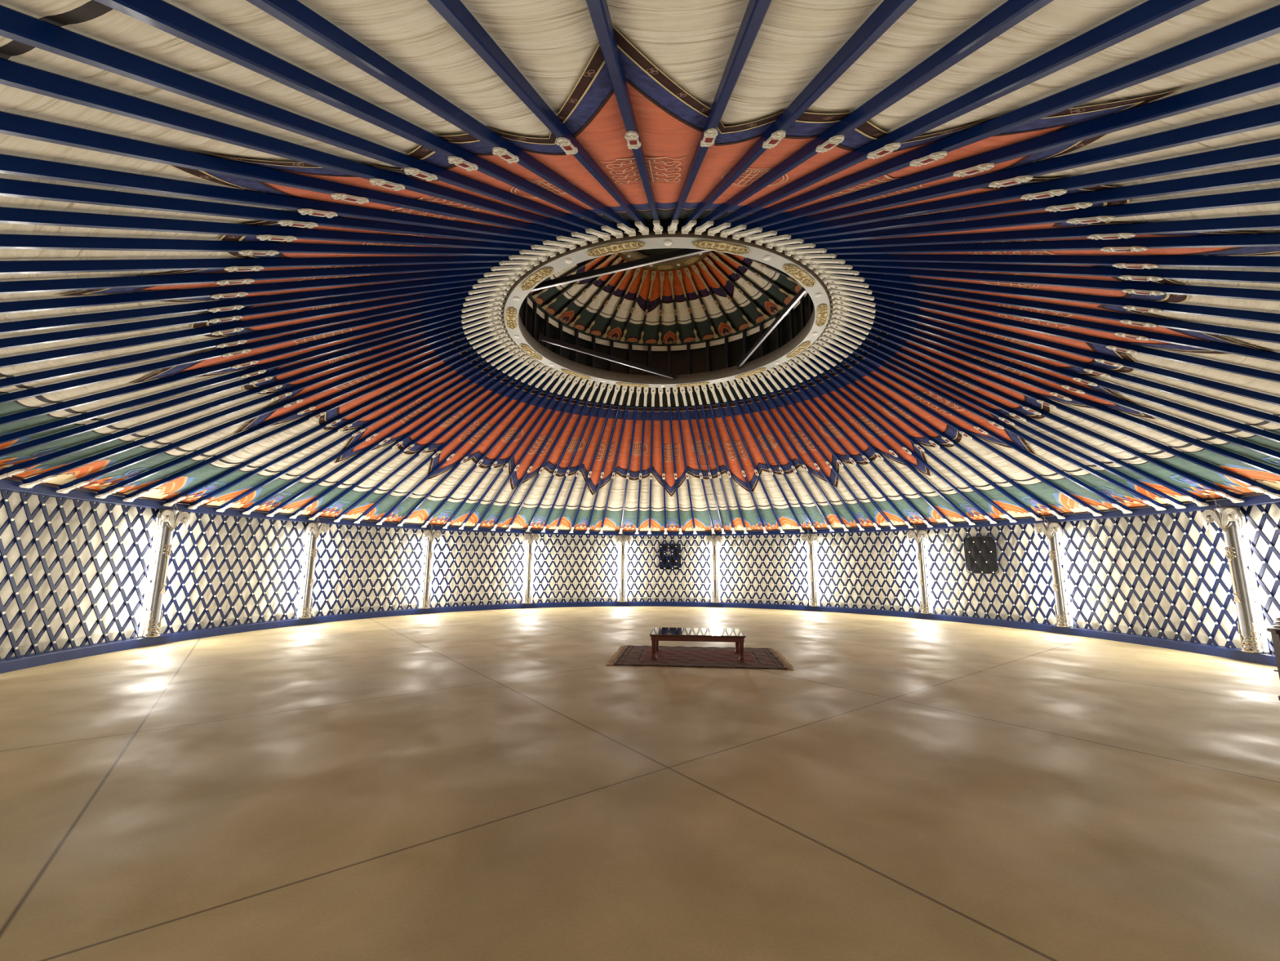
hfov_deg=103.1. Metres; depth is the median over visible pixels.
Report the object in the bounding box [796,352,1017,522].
pole
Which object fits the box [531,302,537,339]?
lantern post
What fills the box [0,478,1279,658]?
wall
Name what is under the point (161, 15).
pole
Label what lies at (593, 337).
lantern post
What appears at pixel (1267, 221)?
pole
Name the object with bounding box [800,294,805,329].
lantern post
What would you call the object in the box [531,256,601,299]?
pole
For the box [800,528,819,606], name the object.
column
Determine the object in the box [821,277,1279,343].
pole
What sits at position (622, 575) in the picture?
column
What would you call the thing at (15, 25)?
pole
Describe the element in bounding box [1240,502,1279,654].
lattice panel
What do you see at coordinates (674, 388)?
pole
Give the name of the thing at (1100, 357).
pole
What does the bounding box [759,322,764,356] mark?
lantern post
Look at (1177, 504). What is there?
pole
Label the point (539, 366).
pole
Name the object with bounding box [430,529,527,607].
lattice panel
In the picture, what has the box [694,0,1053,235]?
pole
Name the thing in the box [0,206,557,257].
pole
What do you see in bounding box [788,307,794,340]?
lantern post
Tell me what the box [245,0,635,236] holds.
pole
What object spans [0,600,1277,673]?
baseboard
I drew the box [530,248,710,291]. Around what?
bar
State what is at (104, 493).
pole
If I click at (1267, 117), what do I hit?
pole
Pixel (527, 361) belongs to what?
pole
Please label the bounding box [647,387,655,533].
pole
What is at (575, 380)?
pole
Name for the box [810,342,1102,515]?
pole
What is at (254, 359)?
pole
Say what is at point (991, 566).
vent cover
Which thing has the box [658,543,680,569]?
exhaust fan
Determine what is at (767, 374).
pole
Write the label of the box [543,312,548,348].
lantern post
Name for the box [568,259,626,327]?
pole
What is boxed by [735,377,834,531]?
pole
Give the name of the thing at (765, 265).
pole
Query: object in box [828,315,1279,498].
pole
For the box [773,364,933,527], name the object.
pole
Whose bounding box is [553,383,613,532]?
pole
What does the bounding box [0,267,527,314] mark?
pole
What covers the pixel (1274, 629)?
stand
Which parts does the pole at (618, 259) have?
foot plate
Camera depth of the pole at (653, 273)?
11.98 m
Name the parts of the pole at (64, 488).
foot plate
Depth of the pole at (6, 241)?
4.26 m
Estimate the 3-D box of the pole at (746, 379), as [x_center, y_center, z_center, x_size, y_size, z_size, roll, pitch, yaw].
[4.638,-0.475,14.499,0.144,3.505,6.633,-8,-12,40]
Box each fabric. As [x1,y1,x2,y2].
[55,25,1279,496]
[529,250,802,343]
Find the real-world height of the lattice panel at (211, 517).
2.460 m
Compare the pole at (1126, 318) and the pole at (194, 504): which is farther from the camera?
the pole at (194, 504)
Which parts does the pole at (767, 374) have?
foot plate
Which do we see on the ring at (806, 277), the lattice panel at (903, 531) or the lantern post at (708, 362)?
the lantern post at (708, 362)
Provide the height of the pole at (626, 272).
1.000 m
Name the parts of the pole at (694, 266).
foot plate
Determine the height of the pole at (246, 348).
3.502 m
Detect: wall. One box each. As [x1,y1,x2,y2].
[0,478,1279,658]
[519,221,813,375]
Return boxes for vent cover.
[963,535,999,573]
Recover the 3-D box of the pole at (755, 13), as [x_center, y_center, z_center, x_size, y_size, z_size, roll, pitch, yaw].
[0.445,-2.263,3.437,0.144,3.504,6.633,0,-9,0]
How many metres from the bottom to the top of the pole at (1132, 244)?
3.504 m
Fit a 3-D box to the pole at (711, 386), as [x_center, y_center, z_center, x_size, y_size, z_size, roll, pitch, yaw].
[3.114,-0.328,15.462,0.144,3.505,6.633,-4,-10,24]
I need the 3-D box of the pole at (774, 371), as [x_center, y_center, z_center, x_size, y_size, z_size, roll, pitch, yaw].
[5.562,-0.627,13.524,6.634,3.504,0.144,7,-12,-38]
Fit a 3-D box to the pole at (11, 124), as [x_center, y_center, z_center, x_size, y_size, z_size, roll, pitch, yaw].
[-2.109,-2.187,3.979,0.144,3.505,6.633,-4,-10,23]
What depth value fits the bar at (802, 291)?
10.03 m
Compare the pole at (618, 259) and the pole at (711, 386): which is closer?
the pole at (618, 259)
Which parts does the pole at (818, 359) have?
foot plate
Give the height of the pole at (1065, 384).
3.503 m
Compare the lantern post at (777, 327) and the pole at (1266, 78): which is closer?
the pole at (1266, 78)
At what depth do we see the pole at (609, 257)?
10.91 m
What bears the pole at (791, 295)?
attached to the ceiling at (702, 324)
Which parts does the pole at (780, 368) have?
foot plate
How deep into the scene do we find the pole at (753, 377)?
13.81 m
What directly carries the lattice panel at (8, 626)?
on the baseboard at (12, 664)
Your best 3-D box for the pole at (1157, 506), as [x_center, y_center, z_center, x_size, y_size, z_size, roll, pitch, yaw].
[6.844,-1.186,10.003,6.633,3.505,0.144,1,-9,-2]
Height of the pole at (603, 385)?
3.504 m
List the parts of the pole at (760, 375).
foot plate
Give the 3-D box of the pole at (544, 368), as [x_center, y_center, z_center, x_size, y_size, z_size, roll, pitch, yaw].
[-4.824,-0.717,13.238,6.633,3.505,0.144,-6,-11,33]
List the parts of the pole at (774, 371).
foot plate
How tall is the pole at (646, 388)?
3.503 m
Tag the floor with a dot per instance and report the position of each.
(468, 785)
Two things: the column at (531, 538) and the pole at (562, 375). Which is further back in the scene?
the column at (531, 538)
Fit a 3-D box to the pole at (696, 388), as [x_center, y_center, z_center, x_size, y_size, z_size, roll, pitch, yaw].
[2.419,-0.288,15.728,0.144,3.505,6.633,-3,-10,18]
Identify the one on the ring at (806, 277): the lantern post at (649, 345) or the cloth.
the lantern post at (649, 345)
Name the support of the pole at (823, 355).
attached to the ceiling at (551, 43)
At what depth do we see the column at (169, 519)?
9.78 m
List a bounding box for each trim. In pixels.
[0,479,1279,535]
[527,291,808,351]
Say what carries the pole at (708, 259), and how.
attached to the ceiling at (702, 324)
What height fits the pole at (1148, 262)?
3.504 m
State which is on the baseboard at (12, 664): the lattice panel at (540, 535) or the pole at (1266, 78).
the lattice panel at (540, 535)
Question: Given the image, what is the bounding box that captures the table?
[648,626,746,661]
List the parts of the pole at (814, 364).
foot plate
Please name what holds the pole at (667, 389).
attached to the ceiling at (551, 43)
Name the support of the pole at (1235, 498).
attached to the ceiling at (551, 43)
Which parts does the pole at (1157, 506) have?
foot plate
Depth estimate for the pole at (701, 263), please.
11.38 m
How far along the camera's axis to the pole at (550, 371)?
13.22 m
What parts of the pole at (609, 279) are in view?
foot plate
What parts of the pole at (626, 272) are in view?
foot plate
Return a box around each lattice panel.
[0,489,159,659]
[159,511,309,634]
[311,523,426,617]
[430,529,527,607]
[532,533,620,603]
[625,535,712,602]
[717,533,809,605]
[813,529,920,612]
[923,523,1056,625]
[1058,509,1239,648]
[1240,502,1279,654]
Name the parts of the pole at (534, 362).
foot plate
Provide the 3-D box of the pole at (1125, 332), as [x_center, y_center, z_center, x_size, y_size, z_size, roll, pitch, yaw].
[5.746,-1.801,6.188,6.633,3.505,0.144,-6,-11,34]
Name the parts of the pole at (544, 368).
foot plate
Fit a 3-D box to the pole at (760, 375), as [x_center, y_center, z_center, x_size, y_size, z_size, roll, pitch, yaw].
[5.130,-0.548,14.031,6.633,3.504,0.144,9,-12,-43]
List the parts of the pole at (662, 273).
foot plate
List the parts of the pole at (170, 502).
foot plate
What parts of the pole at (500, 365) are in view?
foot plate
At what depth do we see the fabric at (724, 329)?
11.56 m
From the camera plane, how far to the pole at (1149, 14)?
2.43 m
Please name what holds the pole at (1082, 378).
attached to the ceiling at (551, 43)
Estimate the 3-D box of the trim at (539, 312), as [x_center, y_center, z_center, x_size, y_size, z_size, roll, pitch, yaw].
[0.485,-3.813,10.142,5.720,0.130,5.720,1,-9,-4]
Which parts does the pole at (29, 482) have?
foot plate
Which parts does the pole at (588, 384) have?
foot plate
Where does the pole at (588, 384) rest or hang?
attached to the ceiling at (551, 43)
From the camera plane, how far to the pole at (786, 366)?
12.65 m
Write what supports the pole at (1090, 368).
attached to the ceiling at (551, 43)
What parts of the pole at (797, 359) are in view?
foot plate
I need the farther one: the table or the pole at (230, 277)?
the table
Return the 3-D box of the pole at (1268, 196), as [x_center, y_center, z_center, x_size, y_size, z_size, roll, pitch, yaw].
[3.482,-2.132,4.179,0.144,3.504,6.633,5,-10,-27]
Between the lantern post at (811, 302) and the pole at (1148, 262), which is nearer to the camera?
the pole at (1148, 262)
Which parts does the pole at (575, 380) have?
foot plate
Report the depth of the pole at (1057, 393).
8.24 m
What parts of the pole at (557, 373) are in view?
foot plate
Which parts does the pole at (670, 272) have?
foot plate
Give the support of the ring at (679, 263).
attached to the ceiling at (702, 324)
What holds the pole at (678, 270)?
attached to the ceiling at (702, 324)
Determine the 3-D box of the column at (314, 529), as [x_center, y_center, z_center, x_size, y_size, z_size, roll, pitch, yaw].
[-8.486,2.212,13.120,0.323,2.598,0.626,-4,-10,23]
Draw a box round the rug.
[605,644,793,669]
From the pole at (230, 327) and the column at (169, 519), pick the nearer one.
the pole at (230, 327)
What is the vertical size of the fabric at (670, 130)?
2.494 m
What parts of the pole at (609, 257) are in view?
foot plate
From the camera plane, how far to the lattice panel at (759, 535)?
18.18 m
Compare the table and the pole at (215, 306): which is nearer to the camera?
the pole at (215, 306)
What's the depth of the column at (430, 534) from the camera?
15.84 m
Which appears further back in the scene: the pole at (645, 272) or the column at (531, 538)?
the column at (531, 538)
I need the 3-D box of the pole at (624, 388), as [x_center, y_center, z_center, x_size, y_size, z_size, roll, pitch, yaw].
[-1.147,-0.288,15.823,0.144,3.504,6.633,2,-9,-14]
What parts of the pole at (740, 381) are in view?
foot plate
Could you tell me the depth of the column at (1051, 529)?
11.91 m
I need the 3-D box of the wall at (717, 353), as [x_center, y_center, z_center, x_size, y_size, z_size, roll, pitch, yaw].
[0.484,-3.522,10.096,5.860,0.950,5.860,1,-9,-4]
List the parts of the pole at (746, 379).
foot plate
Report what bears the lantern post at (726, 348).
on the ring at (806, 277)
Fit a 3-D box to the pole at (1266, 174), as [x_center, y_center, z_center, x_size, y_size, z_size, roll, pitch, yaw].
[3.200,-2.155,4.039,0.149,3.505,6.633,4,-10,-24]
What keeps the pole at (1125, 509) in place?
attached to the ceiling at (551, 43)
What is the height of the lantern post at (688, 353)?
0.860 m
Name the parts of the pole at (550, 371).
foot plate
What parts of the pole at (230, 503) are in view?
foot plate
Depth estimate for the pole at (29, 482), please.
8.24 m
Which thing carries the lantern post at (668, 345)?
on the ring at (806, 277)
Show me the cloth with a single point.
(1058, 500)
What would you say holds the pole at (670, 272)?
attached to the ceiling at (702, 324)
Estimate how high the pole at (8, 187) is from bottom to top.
3.504 m
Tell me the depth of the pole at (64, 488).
8.67 m
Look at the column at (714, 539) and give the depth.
18.60 m
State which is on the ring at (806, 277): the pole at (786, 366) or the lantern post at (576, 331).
the lantern post at (576, 331)
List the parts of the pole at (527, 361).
foot plate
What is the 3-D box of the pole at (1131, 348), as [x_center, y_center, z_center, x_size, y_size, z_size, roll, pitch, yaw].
[5.979,-1.742,6.552,6.633,3.504,0.144,-5,-10,29]
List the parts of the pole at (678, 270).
foot plate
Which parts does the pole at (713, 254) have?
foot plate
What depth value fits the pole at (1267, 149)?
3.57 m
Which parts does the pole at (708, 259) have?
foot plate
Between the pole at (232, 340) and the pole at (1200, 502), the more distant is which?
the pole at (1200, 502)
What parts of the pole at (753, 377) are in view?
foot plate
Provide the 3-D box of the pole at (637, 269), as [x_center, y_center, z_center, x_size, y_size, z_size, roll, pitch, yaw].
[-0.458,-4.123,11.870,0.120,1.000,1.755,5,-10,-29]
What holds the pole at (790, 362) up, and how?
attached to the ceiling at (551, 43)
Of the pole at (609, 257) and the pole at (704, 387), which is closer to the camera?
the pole at (609, 257)
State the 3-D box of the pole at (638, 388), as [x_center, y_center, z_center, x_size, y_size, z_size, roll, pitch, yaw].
[-0.367,-0.260,15.975,0.144,3.503,6.634,1,-9,-6]
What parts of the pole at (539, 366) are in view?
foot plate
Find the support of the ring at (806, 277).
attached to the pole at (1267, 117)
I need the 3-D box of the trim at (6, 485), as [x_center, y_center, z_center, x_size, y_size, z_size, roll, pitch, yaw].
[0.468,0.457,9.459,19.860,0.132,19.860,1,-9,-4]
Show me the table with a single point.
(657, 633)
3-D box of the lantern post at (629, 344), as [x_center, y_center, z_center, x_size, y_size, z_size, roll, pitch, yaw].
[-0.244,-3.048,12.789,0.080,0.860,0.060,3,-9,-15]
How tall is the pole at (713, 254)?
1.000 m
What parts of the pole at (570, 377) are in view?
foot plate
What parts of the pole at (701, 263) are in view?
foot plate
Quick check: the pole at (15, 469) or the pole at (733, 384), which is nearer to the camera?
the pole at (15, 469)
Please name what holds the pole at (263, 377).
attached to the ceiling at (551, 43)
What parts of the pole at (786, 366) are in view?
foot plate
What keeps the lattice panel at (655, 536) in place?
on the baseboard at (12, 664)
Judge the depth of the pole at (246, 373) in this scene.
7.28 m
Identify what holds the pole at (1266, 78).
attached to the ceiling at (551, 43)
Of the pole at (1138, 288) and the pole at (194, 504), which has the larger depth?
the pole at (194, 504)
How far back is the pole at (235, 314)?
5.68 m
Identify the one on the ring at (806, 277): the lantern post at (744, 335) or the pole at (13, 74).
the lantern post at (744, 335)
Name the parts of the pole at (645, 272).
foot plate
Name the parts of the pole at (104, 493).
foot plate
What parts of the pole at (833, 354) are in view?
foot plate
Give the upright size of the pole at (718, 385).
3.505 m
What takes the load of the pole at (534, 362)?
attached to the ceiling at (551, 43)
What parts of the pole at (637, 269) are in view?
foot plate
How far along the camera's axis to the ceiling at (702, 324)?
11.92 m
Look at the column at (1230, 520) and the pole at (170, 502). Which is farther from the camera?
the pole at (170, 502)
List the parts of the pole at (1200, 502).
foot plate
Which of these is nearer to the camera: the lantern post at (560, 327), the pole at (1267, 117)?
the pole at (1267, 117)
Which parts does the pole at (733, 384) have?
foot plate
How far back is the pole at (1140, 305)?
5.75 m
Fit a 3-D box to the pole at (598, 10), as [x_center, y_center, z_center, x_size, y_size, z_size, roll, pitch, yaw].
[-0.031,-2.262,3.457,0.144,3.505,6.633,-1,-9,5]
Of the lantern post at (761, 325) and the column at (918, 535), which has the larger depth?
the column at (918, 535)
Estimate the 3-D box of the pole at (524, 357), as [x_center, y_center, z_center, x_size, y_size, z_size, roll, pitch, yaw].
[-5.523,-0.938,11.874,6.634,3.504,0.144,-3,-10,19]
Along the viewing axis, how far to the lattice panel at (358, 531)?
14.56 m
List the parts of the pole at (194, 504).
foot plate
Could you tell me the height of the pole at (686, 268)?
1.000 m
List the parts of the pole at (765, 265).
foot plate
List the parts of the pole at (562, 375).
foot plate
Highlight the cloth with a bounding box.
[0,392,1279,531]
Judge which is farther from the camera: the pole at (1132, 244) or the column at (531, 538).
the column at (531, 538)
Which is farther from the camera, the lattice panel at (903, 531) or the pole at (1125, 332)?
the lattice panel at (903, 531)
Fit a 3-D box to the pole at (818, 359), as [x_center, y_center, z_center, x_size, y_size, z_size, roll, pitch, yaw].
[6.571,-0.935,11.574,6.634,3.504,0.147,3,-10,-18]
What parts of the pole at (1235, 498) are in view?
foot plate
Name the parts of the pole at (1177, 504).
foot plate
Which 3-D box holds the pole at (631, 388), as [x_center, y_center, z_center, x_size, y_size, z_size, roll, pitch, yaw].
[-0.812,-0.274,15.900,0.144,3.504,6.633,2,-9,-11]
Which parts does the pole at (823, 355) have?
foot plate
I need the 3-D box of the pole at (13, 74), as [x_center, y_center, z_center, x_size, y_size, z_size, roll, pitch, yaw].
[-1.764,-2.208,3.840,0.144,3.505,6.633,-3,-10,20]
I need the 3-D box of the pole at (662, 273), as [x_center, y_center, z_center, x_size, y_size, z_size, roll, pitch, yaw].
[0.497,-4.080,12.117,0.120,1.000,1.755,0,-9,0]
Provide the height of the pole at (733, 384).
3.505 m
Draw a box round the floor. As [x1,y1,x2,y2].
[0,605,1279,960]
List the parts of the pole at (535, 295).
foot plate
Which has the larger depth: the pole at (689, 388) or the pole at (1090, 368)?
the pole at (689, 388)
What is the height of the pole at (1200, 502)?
3.503 m
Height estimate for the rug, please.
0.020 m
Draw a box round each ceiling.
[0,0,1279,511]
[527,261,796,346]
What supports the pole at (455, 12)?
attached to the ceiling at (551, 43)
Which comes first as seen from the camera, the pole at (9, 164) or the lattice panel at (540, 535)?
the pole at (9, 164)
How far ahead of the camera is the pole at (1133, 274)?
5.11 m
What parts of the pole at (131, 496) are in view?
foot plate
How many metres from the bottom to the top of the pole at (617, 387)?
3.504 m
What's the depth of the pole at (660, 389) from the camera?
15.21 m
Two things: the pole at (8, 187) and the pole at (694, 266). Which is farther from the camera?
the pole at (694, 266)
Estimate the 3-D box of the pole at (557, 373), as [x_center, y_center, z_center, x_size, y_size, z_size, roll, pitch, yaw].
[-4.291,-0.606,13.918,6.633,3.504,0.144,-8,-12,42]
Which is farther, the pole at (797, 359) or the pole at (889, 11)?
the pole at (797, 359)
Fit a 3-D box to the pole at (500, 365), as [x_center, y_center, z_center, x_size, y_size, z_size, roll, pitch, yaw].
[-5.640,-0.995,11.521,6.634,3.504,0.144,-2,-9,15]
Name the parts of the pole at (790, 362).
foot plate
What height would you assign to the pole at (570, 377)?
3.504 m
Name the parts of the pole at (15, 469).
foot plate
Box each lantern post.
[522,294,528,328]
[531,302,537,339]
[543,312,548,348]
[557,321,562,355]
[573,328,578,362]
[591,334,595,368]
[609,339,613,371]
[628,342,631,373]
[648,343,651,375]
[667,344,671,373]
[686,342,690,373]
[706,339,710,372]
[724,335,728,368]
[742,329,747,363]
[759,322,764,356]
[774,313,780,349]
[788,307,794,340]
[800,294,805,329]
[808,293,813,318]
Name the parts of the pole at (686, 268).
foot plate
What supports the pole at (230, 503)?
attached to the ceiling at (551, 43)
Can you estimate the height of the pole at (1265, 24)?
3.505 m
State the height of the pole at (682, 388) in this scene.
3.503 m
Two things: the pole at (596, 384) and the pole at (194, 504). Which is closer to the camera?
the pole at (194, 504)
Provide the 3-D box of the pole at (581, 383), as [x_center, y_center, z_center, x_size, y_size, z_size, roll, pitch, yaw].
[-3.161,-0.443,14.907,0.144,3.504,6.634,6,-11,-33]
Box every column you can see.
[137,502,190,637]
[297,519,329,618]
[418,524,441,608]
[522,528,540,603]
[614,531,631,601]
[705,534,722,602]
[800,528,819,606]
[906,524,933,613]
[1033,515,1073,627]
[1201,497,1270,653]
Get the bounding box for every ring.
[503,228,831,387]
[618,248,709,270]
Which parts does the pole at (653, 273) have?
foot plate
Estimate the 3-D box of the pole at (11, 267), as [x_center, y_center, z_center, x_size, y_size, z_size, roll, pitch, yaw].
[-3.587,-2.049,4.882,0.144,3.504,6.634,-7,-12,38]
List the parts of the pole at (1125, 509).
foot plate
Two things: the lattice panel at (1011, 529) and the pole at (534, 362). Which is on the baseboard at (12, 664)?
the lattice panel at (1011, 529)
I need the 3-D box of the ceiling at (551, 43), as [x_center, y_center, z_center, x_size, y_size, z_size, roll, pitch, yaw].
[0.475,-1.420,9.759,16.930,2.430,16.930,3,-9,-14]
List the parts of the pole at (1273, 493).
foot plate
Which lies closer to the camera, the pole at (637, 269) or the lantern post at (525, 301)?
the lantern post at (525, 301)
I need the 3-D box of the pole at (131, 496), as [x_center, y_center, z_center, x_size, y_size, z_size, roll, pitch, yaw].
[-5.900,-1.304,9.588,6.635,3.502,0.144,1,-9,-4]
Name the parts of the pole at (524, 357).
foot plate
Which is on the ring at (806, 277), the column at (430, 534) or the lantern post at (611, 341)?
the lantern post at (611, 341)
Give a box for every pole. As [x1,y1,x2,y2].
[0,4,610,240]
[0,57,599,243]
[0,111,587,246]
[0,153,577,249]
[0,177,566,253]
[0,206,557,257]
[0,234,548,262]
[0,255,540,274]
[0,262,533,293]
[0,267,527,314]
[0,274,521,333]
[0,279,516,349]
[0,284,512,368]
[0,288,509,388]
[0,293,506,404]
[0,298,505,425]
[0,303,503,444]
[0,308,503,457]
[0,312,503,479]
[19,317,503,488]
[56,322,505,493]
[93,0,623,238]
[94,326,506,498]
[122,330,508,502]
[163,334,511,506]
[187,338,514,509]
[216,342,517,511]
[242,345,521,514]
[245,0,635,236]
[266,349,525,516]
[289,352,530,518]
[308,356,535,519]
[333,359,540,522]
[354,362,545,523]
[376,364,551,524]
[397,367,556,526]
[421,369,562,527]
[426,0,648,235]
[442,372,568,528]
[458,374,573,528]
[473,376,580,529]
[490,377,586,530]
[506,379,593,531]
[525,381,599,532]
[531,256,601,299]
[541,382,606,532]
[542,253,617,310]
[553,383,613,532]
[554,255,622,319]
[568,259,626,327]
[568,384,620,533]
[584,268,631,333]
[585,386,626,533]
[586,0,662,234]
[599,386,634,533]
[601,266,640,337]
[618,386,641,533]
[619,268,648,342]
[635,386,648,533]
[638,270,656,343]
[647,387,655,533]
[657,270,664,344]
[657,387,667,533]
[665,387,682,533]
[667,0,772,233]
[668,270,680,343]
[672,386,697,533]
[676,268,700,342]
[680,386,715,533]
[681,0,916,234]
[684,266,718,338]
[687,386,725,533]
[691,263,737,333]
[693,385,736,533]
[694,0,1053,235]
[697,259,754,327]
[701,384,747,533]
[704,255,769,319]
[706,0,1210,235]
[708,250,783,310]
[708,383,768,533]
[715,251,795,299]
[715,382,784,533]
[720,4,1279,237]
[721,381,804,532]
[728,379,817,532]
[732,62,1279,239]
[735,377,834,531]
[742,256,802,287]
[742,376,848,531]
[743,103,1279,242]
[748,373,864,530]
[754,138,1279,245]
[755,372,880,529]
[761,369,896,528]
[764,164,1279,248]
[768,367,913,528]
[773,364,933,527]
[774,187,1279,252]
[779,361,953,526]
[783,213,1279,256]
[785,359,975,524]
[791,232,1279,260]
[791,355,996,524]
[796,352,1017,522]
[799,253,1279,269]
[801,348,1043,520]
[805,260,1279,284]
[806,345,1065,519]
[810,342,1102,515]
[811,266,1279,302]
[814,337,1132,513]
[816,272,1279,324]
[818,333,1165,511]
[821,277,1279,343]
[822,329,1186,508]
[824,282,1279,362]
[824,325,1208,506]
[826,287,1279,382]
[827,320,1244,502]
[828,292,1279,405]
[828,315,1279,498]
[830,297,1279,424]
[830,311,1279,475]
[831,302,1279,442]
[831,306,1279,459]
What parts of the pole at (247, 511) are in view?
foot plate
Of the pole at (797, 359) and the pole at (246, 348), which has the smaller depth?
the pole at (246, 348)
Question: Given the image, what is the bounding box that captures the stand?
[1266,617,1279,700]
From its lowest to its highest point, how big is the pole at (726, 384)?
3.504 m
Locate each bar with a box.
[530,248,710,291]
[537,333,676,379]
[736,286,806,368]
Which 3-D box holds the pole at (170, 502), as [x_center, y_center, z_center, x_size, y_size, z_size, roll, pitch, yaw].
[-5.893,-1.230,10.061,6.634,3.504,0.144,0,-9,2]
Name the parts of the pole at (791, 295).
foot plate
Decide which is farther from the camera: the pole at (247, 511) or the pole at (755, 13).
the pole at (247, 511)
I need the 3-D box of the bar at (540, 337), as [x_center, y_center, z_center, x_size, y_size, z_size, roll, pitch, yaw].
[-0.637,-2.817,11.747,3.654,0.273,0.080,6,-11,-33]
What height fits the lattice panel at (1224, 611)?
2.460 m

